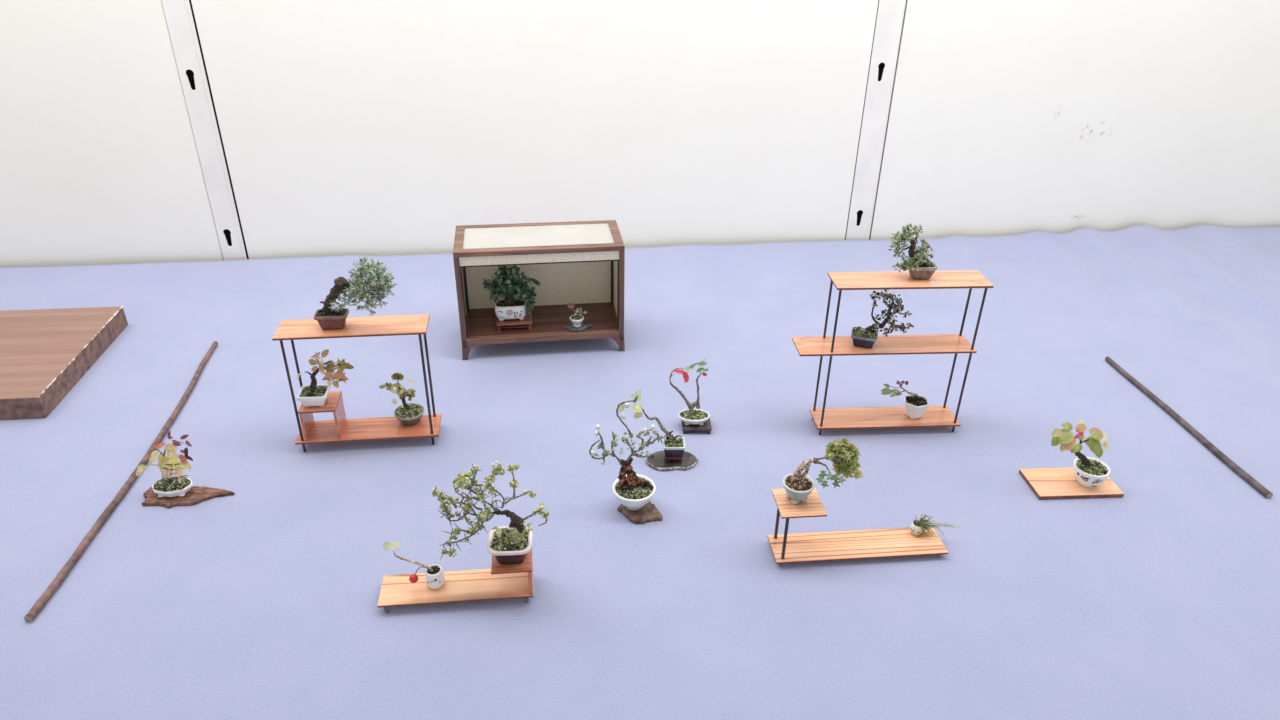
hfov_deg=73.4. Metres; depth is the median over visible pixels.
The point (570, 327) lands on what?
slab
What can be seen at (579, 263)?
display cabinet
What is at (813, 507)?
shelf
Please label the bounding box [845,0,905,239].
trim
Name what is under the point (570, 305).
flower
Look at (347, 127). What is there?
wall
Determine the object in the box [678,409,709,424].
pot
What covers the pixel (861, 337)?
pot
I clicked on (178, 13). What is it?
trim
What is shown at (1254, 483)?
wooden pole
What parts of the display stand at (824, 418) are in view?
post, post, post, post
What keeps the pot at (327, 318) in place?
on the bonsai at (327, 318)
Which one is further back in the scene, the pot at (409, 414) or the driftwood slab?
the pot at (409, 414)
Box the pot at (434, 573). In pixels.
[425,564,444,588]
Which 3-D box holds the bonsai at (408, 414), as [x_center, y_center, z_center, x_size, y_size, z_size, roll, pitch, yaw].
[-0.331,0.051,1.206,0.051,0.079,0.042,13,31,20]
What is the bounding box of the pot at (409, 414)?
[394,403,423,425]
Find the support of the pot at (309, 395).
on the bonsai at (313, 394)
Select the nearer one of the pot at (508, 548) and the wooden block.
the pot at (508, 548)
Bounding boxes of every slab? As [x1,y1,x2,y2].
[142,486,234,507]
[565,323,592,330]
[617,501,662,523]
[645,451,697,470]
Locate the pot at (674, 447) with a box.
[662,437,685,461]
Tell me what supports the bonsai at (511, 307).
on the display table at (527, 320)
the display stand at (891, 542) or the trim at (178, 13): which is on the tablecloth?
the display stand at (891, 542)
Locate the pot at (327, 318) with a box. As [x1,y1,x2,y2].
[314,308,348,329]
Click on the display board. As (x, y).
(1046, 483)
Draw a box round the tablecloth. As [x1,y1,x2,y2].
[0,224,1279,719]
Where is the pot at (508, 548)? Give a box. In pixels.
[487,526,532,564]
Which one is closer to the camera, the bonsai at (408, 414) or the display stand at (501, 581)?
the display stand at (501, 581)
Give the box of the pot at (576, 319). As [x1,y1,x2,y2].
[570,314,583,326]
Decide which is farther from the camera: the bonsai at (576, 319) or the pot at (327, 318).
the bonsai at (576, 319)
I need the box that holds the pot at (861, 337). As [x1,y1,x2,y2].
[851,327,877,348]
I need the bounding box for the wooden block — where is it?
[0,306,127,419]
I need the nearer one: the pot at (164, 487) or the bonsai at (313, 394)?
the pot at (164, 487)
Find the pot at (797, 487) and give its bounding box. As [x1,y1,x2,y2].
[783,473,814,504]
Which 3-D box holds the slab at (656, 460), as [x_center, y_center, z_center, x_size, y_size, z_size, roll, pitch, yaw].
[0.044,0.138,1.179,0.072,0.004,0.046,1,29,0]
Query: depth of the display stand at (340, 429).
1.17 m
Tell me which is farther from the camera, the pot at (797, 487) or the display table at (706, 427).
the display table at (706, 427)
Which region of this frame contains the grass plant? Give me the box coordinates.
[910,513,963,538]
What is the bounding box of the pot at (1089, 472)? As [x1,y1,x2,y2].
[1073,457,1110,487]
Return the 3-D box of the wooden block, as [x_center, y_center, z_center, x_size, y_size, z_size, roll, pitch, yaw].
[-1.089,0.004,1.348,0.421,0.036,0.304,-3,30,-6]
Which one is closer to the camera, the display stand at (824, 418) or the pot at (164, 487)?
the pot at (164, 487)
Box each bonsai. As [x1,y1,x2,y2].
[136,431,192,497]
[297,349,353,406]
[314,256,395,329]
[379,372,423,425]
[383,540,444,588]
[432,461,548,564]
[482,265,540,320]
[567,303,586,326]
[589,389,659,509]
[632,403,685,461]
[669,359,709,424]
[783,437,862,504]
[851,290,913,348]
[881,380,928,418]
[888,224,936,279]
[1051,419,1110,487]
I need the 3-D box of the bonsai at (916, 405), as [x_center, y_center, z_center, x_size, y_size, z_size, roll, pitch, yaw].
[0.385,0.058,1.243,0.073,0.059,0.034,-8,31,-15]
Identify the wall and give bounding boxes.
[0,0,1279,266]
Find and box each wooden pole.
[24,341,217,621]
[1105,356,1272,498]
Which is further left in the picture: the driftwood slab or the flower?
the driftwood slab
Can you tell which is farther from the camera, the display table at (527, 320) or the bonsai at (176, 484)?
the display table at (527, 320)
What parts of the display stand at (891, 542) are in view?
post, post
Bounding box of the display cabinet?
[453,220,624,359]
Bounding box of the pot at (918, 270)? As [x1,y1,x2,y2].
[907,261,936,279]
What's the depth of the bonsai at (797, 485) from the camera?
0.96 m
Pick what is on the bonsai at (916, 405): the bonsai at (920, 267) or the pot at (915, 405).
the pot at (915, 405)
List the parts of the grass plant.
pot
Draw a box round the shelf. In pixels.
[772,488,826,518]
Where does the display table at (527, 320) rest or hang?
in the display cabinet
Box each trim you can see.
[161,0,246,259]
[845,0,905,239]
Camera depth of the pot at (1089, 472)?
1.12 m
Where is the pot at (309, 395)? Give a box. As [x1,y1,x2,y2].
[297,385,329,406]
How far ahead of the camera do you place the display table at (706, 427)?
1.24 m
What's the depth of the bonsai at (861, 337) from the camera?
1.18 m
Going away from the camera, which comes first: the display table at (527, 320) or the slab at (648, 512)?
the slab at (648, 512)
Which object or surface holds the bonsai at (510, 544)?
on the display stand at (501, 581)
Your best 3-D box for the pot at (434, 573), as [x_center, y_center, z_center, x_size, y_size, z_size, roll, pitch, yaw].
[-0.226,0.239,0.946,0.021,0.021,0.021,1,29,0]
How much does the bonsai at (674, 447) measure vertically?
0.086 m
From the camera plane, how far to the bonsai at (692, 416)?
1.23 m
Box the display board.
[1019,467,1123,499]
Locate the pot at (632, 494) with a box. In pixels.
[612,474,655,509]
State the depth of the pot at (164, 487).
1.09 m
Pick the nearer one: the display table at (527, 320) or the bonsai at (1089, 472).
the bonsai at (1089, 472)
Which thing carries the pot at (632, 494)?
on the bonsai at (633, 490)
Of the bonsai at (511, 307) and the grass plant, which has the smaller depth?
the grass plant
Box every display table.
[496,313,531,330]
[681,418,711,433]
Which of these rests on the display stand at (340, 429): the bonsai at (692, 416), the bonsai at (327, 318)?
the bonsai at (327, 318)
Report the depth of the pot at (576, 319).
1.43 m
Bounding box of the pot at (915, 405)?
[904,395,928,418]
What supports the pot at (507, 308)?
on the bonsai at (511, 307)
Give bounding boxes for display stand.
[272,314,440,451]
[377,548,533,612]
[767,488,947,565]
[792,270,993,434]
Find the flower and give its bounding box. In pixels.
[567,303,573,308]
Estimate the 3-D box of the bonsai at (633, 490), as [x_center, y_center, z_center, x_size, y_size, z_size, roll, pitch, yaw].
[-0.017,0.106,1.051,0.077,0.172,0.054,16,33,25]
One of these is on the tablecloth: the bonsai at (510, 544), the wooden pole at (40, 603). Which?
the wooden pole at (40, 603)
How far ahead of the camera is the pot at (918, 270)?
1.14 m
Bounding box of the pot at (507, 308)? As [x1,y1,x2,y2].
[494,298,526,320]
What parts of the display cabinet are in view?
corner post, panel, corner post, panel, panel, frame, valance rail, rail, corner post, panel, corner post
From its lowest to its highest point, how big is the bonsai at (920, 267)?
0.075 m
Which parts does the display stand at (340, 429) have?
post, post, post, post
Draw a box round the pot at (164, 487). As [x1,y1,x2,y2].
[152,478,192,497]
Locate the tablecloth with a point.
(1159, 600)
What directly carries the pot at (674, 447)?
on the bonsai at (674, 447)
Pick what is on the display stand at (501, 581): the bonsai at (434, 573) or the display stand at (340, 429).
the bonsai at (434, 573)

